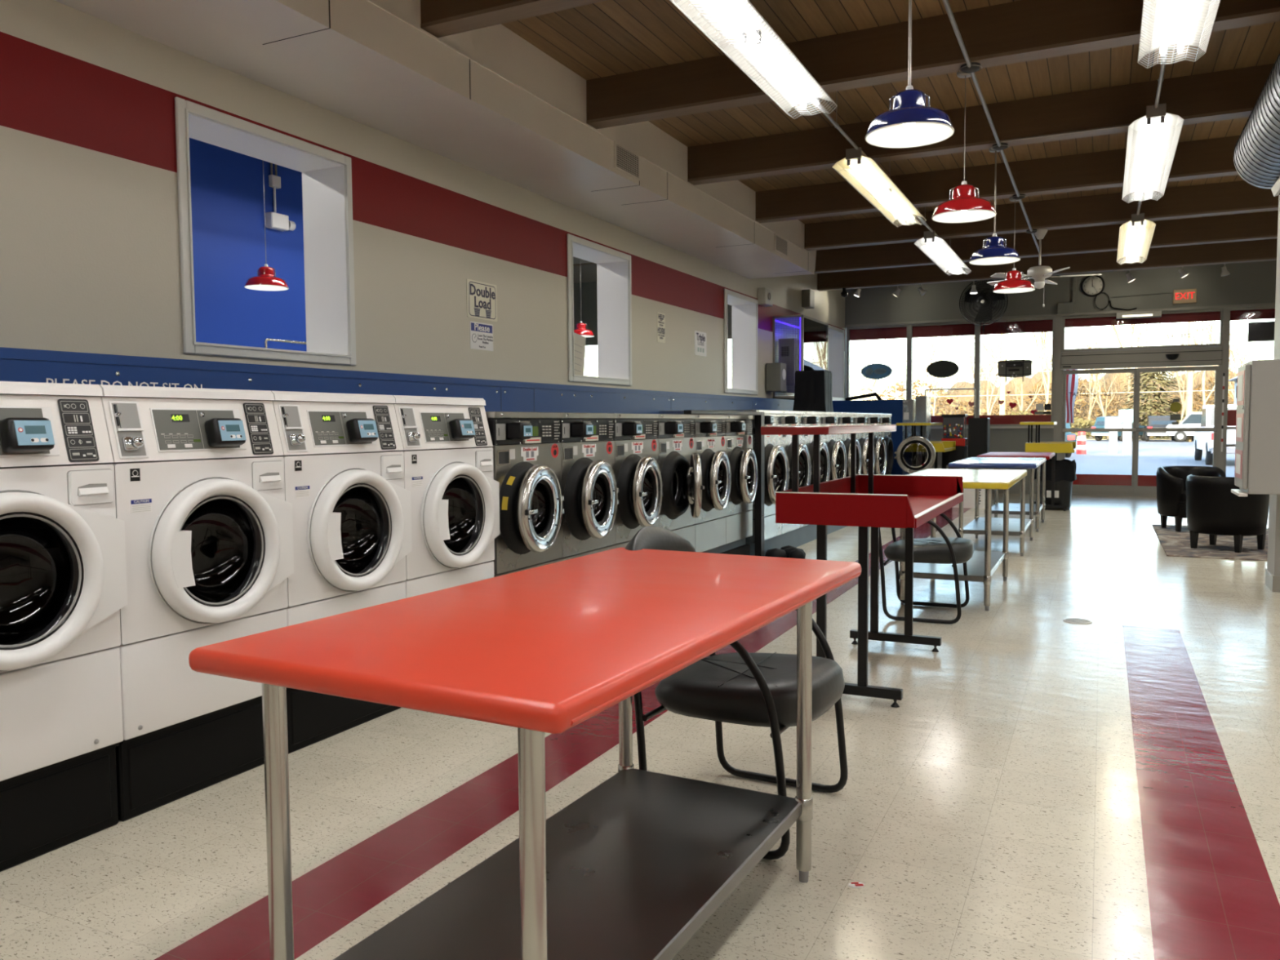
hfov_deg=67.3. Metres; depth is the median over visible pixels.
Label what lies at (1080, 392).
lettering
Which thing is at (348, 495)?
washer
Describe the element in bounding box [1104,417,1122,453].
box
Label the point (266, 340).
rail
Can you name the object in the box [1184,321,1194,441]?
utility pole
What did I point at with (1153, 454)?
ground
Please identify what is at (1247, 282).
wall
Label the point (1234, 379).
house
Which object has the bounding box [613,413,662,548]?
washer
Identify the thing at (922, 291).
spotlight
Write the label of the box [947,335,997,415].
bare tree
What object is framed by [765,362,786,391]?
control box
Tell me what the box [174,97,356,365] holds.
window
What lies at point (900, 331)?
window
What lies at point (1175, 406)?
sticker
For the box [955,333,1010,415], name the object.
bare tree
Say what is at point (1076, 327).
bare tree
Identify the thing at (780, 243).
air vent
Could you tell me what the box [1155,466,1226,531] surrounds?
tub chair
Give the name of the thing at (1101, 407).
bare tree
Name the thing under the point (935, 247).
fluorescent fixture
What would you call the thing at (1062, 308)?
junction box
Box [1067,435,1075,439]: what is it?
tail light
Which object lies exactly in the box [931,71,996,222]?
pendant lamp
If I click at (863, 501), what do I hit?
folding table
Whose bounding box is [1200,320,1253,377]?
bare tree
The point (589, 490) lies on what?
washer
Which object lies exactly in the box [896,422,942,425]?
shelf
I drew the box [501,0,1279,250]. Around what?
ceiling
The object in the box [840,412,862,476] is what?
washer
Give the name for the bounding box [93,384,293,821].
washer
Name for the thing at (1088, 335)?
bare tree
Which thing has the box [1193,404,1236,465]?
car
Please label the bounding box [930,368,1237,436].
trees
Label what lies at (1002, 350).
utility pole
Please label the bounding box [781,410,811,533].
washer
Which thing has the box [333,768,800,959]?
shelf
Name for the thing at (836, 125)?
conduit pipe
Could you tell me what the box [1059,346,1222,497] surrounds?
door
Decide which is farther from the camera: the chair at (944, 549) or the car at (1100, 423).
the car at (1100, 423)
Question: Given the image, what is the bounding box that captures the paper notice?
[573,332,586,375]
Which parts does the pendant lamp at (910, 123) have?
bulb, lamp shade, cord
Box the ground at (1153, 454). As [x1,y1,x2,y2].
[1065,440,1235,476]
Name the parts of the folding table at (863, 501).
post, post, panel, leg, panel, post, leg, post, leg, leg, panel, rail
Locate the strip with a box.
[1221,373,1224,451]
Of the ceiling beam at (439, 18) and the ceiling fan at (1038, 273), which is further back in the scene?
the ceiling fan at (1038, 273)
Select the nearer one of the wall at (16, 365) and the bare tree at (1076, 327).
the wall at (16, 365)
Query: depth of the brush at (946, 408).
82.48 m
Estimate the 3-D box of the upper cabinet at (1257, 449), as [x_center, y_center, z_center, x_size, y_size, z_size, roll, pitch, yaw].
[4.615,-0.362,6.726,0.755,0.945,0.480,1,4,26]
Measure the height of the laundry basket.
0.400 m
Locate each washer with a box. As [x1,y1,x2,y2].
[0,381,127,871]
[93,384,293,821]
[268,391,412,754]
[384,395,499,598]
[480,411,564,577]
[555,412,618,560]
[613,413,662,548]
[654,413,704,550]
[658,409,789,542]
[676,414,731,552]
[720,414,758,544]
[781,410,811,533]
[803,411,830,526]
[822,411,847,480]
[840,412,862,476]
[854,413,875,474]
[867,413,886,475]
[880,413,935,475]
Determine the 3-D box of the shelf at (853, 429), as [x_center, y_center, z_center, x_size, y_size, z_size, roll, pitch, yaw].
[1.007,-0.261,4.918,0.310,0.040,1.520,1,4,26]
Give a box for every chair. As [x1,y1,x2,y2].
[625,525,848,859]
[879,512,973,624]
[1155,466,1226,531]
[1186,474,1269,552]
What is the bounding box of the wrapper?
[848,882,865,888]
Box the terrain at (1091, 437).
[1075,436,1171,439]
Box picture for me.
[474,307,491,318]
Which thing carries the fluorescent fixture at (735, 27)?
attached to the conduit pipe at (836, 125)
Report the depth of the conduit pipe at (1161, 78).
6.19 m
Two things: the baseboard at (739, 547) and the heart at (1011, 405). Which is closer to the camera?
the baseboard at (739, 547)
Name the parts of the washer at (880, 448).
lid, control panel, door, door glass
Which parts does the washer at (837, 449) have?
control panel, lid, door, door glass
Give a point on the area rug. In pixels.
(1175, 544)
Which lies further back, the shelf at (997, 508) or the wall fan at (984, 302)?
the wall fan at (984, 302)
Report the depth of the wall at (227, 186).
9.88 m
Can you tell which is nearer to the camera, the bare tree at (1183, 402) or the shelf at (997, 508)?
the shelf at (997, 508)
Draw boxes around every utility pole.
[999,333,1005,414]
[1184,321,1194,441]
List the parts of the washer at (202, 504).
handle, lid, display panel, panel, door, door glass, soap drawer, handle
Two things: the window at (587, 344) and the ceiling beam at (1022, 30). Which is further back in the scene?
the window at (587, 344)
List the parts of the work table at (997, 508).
leg, leg, leg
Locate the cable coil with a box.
[1094,292,1136,311]
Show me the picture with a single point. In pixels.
(479, 313)
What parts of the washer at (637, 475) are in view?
panel, control panel, lid, door glass, handle, door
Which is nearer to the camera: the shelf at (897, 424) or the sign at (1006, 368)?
the shelf at (897, 424)
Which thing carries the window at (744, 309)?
in the wall at (90, 259)
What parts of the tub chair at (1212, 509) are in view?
leg, leg, leg, leg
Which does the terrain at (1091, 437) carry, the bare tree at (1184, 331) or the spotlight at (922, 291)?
the bare tree at (1184, 331)
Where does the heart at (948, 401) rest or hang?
attached to the window at (949, 328)
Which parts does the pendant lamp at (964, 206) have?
lamp shade, cord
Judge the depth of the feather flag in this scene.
18.93 m
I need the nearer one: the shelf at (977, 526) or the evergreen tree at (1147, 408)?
the shelf at (977, 526)
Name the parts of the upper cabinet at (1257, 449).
door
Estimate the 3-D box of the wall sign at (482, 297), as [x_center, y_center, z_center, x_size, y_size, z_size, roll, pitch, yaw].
[-1.228,-1.397,7.494,0.007,0.290,0.399,1,4,26]
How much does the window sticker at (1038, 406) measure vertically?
0.180 m
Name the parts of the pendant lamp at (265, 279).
cord, lamp shade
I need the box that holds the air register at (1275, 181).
[1271,177,1279,196]
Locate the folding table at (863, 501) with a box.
[760,424,963,707]
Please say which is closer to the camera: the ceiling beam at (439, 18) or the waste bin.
the ceiling beam at (439, 18)
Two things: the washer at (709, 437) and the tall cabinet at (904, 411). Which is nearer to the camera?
the washer at (709, 437)
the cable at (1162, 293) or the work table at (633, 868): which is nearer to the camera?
the work table at (633, 868)
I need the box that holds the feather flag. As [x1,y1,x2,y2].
[1063,369,1078,422]
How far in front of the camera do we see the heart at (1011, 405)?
16.88 m
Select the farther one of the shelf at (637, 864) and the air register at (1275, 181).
the air register at (1275, 181)
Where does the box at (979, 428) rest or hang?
on the floor
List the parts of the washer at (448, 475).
lid, handle, display panel, panel, door, door glass, soap drawer, handle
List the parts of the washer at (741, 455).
lid, control panel, panel, door glass, door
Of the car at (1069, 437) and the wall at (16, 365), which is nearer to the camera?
the wall at (16, 365)
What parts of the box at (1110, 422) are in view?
post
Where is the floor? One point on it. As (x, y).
(1039, 785)
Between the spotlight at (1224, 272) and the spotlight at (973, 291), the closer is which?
the spotlight at (1224, 272)
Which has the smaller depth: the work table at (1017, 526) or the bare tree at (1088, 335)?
the work table at (1017, 526)
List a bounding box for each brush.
[584,318,1275,435]
[1007,408,1202,439]
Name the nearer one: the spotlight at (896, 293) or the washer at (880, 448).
the washer at (880, 448)
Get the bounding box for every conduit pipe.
[748,0,951,239]
[942,0,1039,253]
[1000,124,1129,142]
[1136,50,1168,215]
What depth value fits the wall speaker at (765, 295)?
13.43 m
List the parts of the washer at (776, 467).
lid, control panel, panel, door, door glass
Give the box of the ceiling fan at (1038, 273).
[986,229,1102,306]
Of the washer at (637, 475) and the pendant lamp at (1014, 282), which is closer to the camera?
the washer at (637, 475)
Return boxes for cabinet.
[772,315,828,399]
[832,388,930,475]
[1231,359,1279,496]
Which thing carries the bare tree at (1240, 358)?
on the terrain at (1091, 437)
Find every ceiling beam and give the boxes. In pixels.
[420,0,606,37]
[586,0,1279,128]
[687,63,1274,185]
[755,135,1239,222]
[804,180,1278,250]
[814,210,1278,273]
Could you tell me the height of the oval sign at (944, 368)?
0.310 m
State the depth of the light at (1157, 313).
15.76 m
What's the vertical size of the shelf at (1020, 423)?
0.040 m
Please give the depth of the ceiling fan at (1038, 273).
11.22 m
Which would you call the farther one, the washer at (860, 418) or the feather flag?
the feather flag
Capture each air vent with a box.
[613,141,639,181]
[774,232,787,257]
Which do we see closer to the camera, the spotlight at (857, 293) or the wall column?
the wall column
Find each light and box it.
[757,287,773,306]
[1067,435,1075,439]
[1115,310,1161,319]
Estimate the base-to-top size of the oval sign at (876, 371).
0.290 m
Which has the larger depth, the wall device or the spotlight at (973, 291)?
the spotlight at (973, 291)
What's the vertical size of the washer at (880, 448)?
1.194 m
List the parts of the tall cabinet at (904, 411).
panel, door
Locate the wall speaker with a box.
[801,288,814,308]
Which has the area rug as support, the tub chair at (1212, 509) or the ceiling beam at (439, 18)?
the tub chair at (1212, 509)
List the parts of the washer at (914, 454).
control panel, lid, door glass, door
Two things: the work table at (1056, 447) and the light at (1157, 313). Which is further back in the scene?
the light at (1157, 313)
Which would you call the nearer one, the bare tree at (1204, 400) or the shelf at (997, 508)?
the shelf at (997, 508)
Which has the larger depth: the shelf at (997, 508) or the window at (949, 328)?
the window at (949, 328)
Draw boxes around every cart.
[896,422,955,468]
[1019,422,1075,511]
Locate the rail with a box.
[264,337,306,347]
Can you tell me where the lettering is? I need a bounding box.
[1070,391,1128,410]
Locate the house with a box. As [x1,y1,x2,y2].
[1228,376,1237,404]
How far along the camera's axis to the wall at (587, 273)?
19.06 m
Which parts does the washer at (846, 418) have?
control panel, lid, door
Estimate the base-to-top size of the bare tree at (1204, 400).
12.752 m
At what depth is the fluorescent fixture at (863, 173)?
8.38 m
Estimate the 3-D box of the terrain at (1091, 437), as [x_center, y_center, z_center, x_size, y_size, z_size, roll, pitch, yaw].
[45.050,-4.151,93.659,320.000,0.550,52.000,1,4,26]
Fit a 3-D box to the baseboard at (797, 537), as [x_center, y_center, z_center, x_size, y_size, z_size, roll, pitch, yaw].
[1.634,0.477,11.703,1.595,0.190,6.100,1,4,26]
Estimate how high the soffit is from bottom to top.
0.584 m
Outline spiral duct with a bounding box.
[1233,53,1279,196]
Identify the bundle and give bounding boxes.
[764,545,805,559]
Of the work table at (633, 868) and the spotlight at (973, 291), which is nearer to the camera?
the work table at (633, 868)
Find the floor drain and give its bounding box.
[1062,618,1092,624]
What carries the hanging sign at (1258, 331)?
hanging from the window at (1256, 312)
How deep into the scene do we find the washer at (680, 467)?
6.83 m
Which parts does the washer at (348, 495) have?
lid, handle, display panel, panel, door, door glass, soap drawer, handle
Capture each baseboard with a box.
[702,537,750,555]
[745,524,847,556]
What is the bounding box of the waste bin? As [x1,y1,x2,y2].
[1034,458,1076,510]
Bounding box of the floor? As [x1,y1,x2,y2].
[0,493,1279,959]
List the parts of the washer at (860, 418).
control panel, lid, door glass, door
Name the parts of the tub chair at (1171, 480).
leg, leg, seat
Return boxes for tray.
[907,494,951,515]
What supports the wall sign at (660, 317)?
attached to the wall at (90, 259)
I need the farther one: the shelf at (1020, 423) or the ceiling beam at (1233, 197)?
the shelf at (1020, 423)
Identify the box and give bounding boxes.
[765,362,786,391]
[792,369,833,412]
[967,417,990,469]
[1057,277,1076,314]
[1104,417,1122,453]
[1118,409,1133,453]
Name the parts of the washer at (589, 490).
control panel, lid, panel, handle, door glass, door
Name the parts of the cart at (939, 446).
post, leg, panel, panel, rail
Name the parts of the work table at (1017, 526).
leg, leg, leg, leg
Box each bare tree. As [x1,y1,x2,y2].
[849,339,887,399]
[902,337,973,413]
[915,336,954,415]
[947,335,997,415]
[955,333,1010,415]
[973,328,1068,414]
[1029,331,1066,411]
[1035,327,1100,400]
[1071,324,1129,427]
[1072,328,1119,439]
[1111,324,1151,409]
[1128,322,1184,437]
[1129,331,1213,397]
[1160,320,1232,424]
[1179,320,1242,404]
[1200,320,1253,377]
[1228,328,1274,399]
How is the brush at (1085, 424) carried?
on the terrain at (1091, 437)
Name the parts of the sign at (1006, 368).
panel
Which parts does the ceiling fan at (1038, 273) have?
blade, blade, motor, blade, blade, blade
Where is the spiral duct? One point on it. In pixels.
(1256, 155)
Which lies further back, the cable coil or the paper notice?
the cable coil
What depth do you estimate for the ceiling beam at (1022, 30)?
6.13 m
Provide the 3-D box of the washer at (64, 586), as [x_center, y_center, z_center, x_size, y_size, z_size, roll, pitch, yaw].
[-2.099,0.411,2.869,0.859,1.405,0.694,1,4,26]
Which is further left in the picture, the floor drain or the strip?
the floor drain
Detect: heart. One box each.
[946,399,953,404]
[968,401,973,407]
[1008,402,1016,408]
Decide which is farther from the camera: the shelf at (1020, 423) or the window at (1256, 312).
the window at (1256, 312)
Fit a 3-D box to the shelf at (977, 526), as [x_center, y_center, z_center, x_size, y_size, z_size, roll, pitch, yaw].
[3.617,0.464,9.714,0.550,0.040,1.300,1,4,26]
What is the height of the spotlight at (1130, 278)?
0.370 m
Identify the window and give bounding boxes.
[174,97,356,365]
[566,233,632,386]
[585,335,731,346]
[724,288,758,395]
[828,324,844,400]
[846,324,909,399]
[908,320,977,426]
[976,316,1055,426]
[1061,308,1222,352]
[1223,305,1275,474]
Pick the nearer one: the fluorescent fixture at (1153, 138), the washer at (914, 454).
the fluorescent fixture at (1153, 138)
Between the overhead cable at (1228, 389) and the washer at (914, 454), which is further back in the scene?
the overhead cable at (1228, 389)
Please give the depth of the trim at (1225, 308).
16.40 m
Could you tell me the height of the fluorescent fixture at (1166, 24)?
0.167 m
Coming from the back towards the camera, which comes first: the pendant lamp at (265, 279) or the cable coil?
the cable coil
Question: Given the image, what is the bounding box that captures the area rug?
[1151,524,1268,560]
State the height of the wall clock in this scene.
0.368 m
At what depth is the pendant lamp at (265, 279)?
9.09 m
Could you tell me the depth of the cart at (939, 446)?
14.47 m
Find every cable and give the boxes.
[584,346,1274,370]
[727,364,1243,380]
[864,389,1234,398]
[1110,293,1167,297]
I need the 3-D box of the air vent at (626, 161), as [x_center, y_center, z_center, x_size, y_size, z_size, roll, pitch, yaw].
[-0.099,-2.552,7.704,0.012,0.205,0.460,1,4,26]
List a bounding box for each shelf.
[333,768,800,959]
[760,424,896,435]
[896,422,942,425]
[913,551,1004,582]
[963,517,1031,535]
[991,502,1043,515]
[1019,422,1057,425]
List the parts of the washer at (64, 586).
display panel, door glass, lid, panel, door, soap drawer, handle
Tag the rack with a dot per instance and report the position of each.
(935, 388)
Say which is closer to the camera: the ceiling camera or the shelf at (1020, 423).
the shelf at (1020, 423)
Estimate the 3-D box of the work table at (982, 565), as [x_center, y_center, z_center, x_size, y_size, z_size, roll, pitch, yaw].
[2.394,0.396,7.153,0.780,0.872,1.740,1,4,26]
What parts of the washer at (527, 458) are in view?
lid, control panel, panel, handle, door, door glass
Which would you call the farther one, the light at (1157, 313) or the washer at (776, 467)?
the light at (1157, 313)
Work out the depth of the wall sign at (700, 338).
11.56 m
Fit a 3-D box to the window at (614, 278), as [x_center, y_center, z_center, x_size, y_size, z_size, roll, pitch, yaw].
[-0.520,-1.594,9.331,0.377,1.323,1.284,1,4,26]
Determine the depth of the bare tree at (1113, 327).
79.83 m
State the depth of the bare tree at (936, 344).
75.08 m
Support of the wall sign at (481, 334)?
attached to the wall at (90, 259)
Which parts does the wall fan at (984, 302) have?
motor, fan blade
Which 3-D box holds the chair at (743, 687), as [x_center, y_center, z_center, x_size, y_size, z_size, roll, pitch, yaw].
[0.302,0.621,3.119,0.679,0.918,0.595,1,4,29]
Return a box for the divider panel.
[684,409,764,555]
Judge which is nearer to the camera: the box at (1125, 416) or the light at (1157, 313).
the light at (1157, 313)
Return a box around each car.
[1065,422,1075,457]
[1090,416,1144,440]
[1143,415,1177,441]
[1166,412,1201,441]
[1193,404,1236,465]
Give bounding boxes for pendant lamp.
[244,160,288,290]
[573,283,594,337]
[865,0,954,148]
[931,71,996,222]
[968,147,1020,265]
[992,196,1035,293]
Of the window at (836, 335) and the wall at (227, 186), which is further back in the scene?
the window at (836, 335)
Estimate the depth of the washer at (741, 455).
8.04 m
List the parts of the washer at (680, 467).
control panel, lid, panel, door glass, door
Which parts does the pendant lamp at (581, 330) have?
cord, lamp shade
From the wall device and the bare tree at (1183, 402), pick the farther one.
the bare tree at (1183, 402)
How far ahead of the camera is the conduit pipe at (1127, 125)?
7.48 m
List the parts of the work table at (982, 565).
leg, leg, leg, leg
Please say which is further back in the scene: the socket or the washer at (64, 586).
the socket
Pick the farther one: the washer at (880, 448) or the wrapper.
the washer at (880, 448)
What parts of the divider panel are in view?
rail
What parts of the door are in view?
panel, panel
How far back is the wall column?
7.12 m
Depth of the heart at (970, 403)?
17.18 m
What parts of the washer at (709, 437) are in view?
lid, panel, control panel, door glass, handle, door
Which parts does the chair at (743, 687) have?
backrest, frame, seat, frame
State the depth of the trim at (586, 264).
17.97 m
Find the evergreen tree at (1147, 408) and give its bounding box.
[1115,366,1186,438]
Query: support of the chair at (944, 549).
on the floor
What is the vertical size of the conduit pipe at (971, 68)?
0.059 m
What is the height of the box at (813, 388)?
0.545 m
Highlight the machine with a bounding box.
[941,413,968,469]
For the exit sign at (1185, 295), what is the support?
attached to the wall at (1247, 282)
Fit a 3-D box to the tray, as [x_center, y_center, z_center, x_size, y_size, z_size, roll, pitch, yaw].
[1.207,0.139,4.830,0.566,0.022,1.506,1,4,26]
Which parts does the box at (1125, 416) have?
post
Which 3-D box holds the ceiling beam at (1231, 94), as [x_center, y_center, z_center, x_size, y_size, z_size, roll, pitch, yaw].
[3.849,-2.846,7.314,7.498,0.315,0.156,1,4,26]
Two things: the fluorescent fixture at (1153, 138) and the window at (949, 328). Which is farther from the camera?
the window at (949, 328)
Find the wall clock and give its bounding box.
[1080,275,1105,297]
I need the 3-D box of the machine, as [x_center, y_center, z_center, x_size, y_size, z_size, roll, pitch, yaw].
[5.035,-0.359,15.395,0.360,1.380,0.360,1,4,26]
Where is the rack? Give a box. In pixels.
[924,388,975,417]
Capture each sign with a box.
[466,279,497,321]
[470,320,493,351]
[657,311,665,342]
[694,330,706,356]
[861,363,892,379]
[926,360,959,377]
[993,319,1035,382]
[1173,288,1196,303]
[1247,321,1275,342]
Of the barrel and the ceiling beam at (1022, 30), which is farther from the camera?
the barrel
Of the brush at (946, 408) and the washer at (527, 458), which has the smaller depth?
the washer at (527, 458)
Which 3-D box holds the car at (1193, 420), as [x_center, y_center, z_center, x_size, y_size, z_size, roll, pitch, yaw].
[36.720,-3.370,61.024,2.018,1.915,5.460,-4,5,-43]
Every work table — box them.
[188,547,861,959]
[898,468,1026,610]
[947,457,1045,555]
[976,452,1055,532]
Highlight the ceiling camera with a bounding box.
[840,288,848,297]
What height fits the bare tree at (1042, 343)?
13.875 m
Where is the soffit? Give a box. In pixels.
[53,0,816,279]
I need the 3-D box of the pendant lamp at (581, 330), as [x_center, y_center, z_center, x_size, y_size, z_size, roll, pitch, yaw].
[-0.891,-3.235,14.367,0.398,2.162,0.398,1,4,26]
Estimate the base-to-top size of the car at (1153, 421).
1.700 m
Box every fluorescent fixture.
[669,0,837,119]
[831,147,926,226]
[913,231,971,275]
[1116,213,1155,264]
[1121,103,1183,203]
[1137,0,1220,68]
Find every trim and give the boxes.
[573,262,596,267]
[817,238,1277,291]
[844,302,1275,471]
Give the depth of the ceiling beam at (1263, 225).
12.74 m
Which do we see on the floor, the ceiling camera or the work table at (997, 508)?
the work table at (997, 508)
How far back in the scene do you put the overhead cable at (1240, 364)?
66.53 m
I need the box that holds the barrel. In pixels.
[1075,431,1086,453]
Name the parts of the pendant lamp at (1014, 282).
lamp shade, cord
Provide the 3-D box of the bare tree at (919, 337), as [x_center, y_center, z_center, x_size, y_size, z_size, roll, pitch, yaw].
[27.363,-8.600,87.853,8.082,10.110,4.970,-1,3,-2]
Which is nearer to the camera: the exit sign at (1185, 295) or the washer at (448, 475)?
the washer at (448, 475)
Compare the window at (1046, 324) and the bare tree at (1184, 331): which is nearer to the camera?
the window at (1046, 324)
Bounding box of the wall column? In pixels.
[1264,195,1279,592]
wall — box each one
[0,0,844,400]
[0,346,794,413]
[189,137,306,351]
[573,256,596,283]
[573,260,1276,493]
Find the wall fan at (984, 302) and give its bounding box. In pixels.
[959,280,1008,332]
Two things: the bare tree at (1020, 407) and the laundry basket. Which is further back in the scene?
the bare tree at (1020, 407)
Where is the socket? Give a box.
[906,85,913,89]
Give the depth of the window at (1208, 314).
15.92 m
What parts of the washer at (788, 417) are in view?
panel, control panel, lid, door, door glass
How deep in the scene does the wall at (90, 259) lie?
5.62 m
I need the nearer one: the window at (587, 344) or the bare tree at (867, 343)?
the window at (587, 344)
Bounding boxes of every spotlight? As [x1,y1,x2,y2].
[853,288,861,297]
[892,285,901,297]
[918,284,927,295]
[969,280,977,293]
[1125,270,1135,282]
[1178,266,1188,278]
[1221,263,1230,276]
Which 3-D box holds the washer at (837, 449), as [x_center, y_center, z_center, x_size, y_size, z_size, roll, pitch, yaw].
[1.818,-0.184,11.140,1.080,1.194,0.756,1,4,26]
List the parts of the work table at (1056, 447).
post, post, post, post, panel, leg, panel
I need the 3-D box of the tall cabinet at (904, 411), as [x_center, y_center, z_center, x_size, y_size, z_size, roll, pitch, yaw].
[3.931,-0.618,16.146,1.810,1.825,0.874,1,4,26]
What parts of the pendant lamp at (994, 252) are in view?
lamp shade, cord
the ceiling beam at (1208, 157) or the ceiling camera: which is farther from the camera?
the ceiling camera
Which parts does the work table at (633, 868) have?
leg, leg, leg, leg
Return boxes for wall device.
[265,162,295,231]
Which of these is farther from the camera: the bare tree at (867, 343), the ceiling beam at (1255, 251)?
the bare tree at (867, 343)
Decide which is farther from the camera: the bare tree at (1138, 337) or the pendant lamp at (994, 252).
the bare tree at (1138, 337)
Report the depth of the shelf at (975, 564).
6.75 m
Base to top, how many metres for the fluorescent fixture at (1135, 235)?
0.167 m
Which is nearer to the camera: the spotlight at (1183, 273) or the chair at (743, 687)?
the chair at (743, 687)
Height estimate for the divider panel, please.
1.362 m
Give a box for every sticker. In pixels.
[1034,404,1051,414]
[1169,399,1181,425]
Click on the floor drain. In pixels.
(1078, 621)
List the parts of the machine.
lid, globe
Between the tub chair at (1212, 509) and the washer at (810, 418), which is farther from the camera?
the washer at (810, 418)
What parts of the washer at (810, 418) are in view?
control panel, lid, door, door glass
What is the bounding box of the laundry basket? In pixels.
[952,488,985,508]

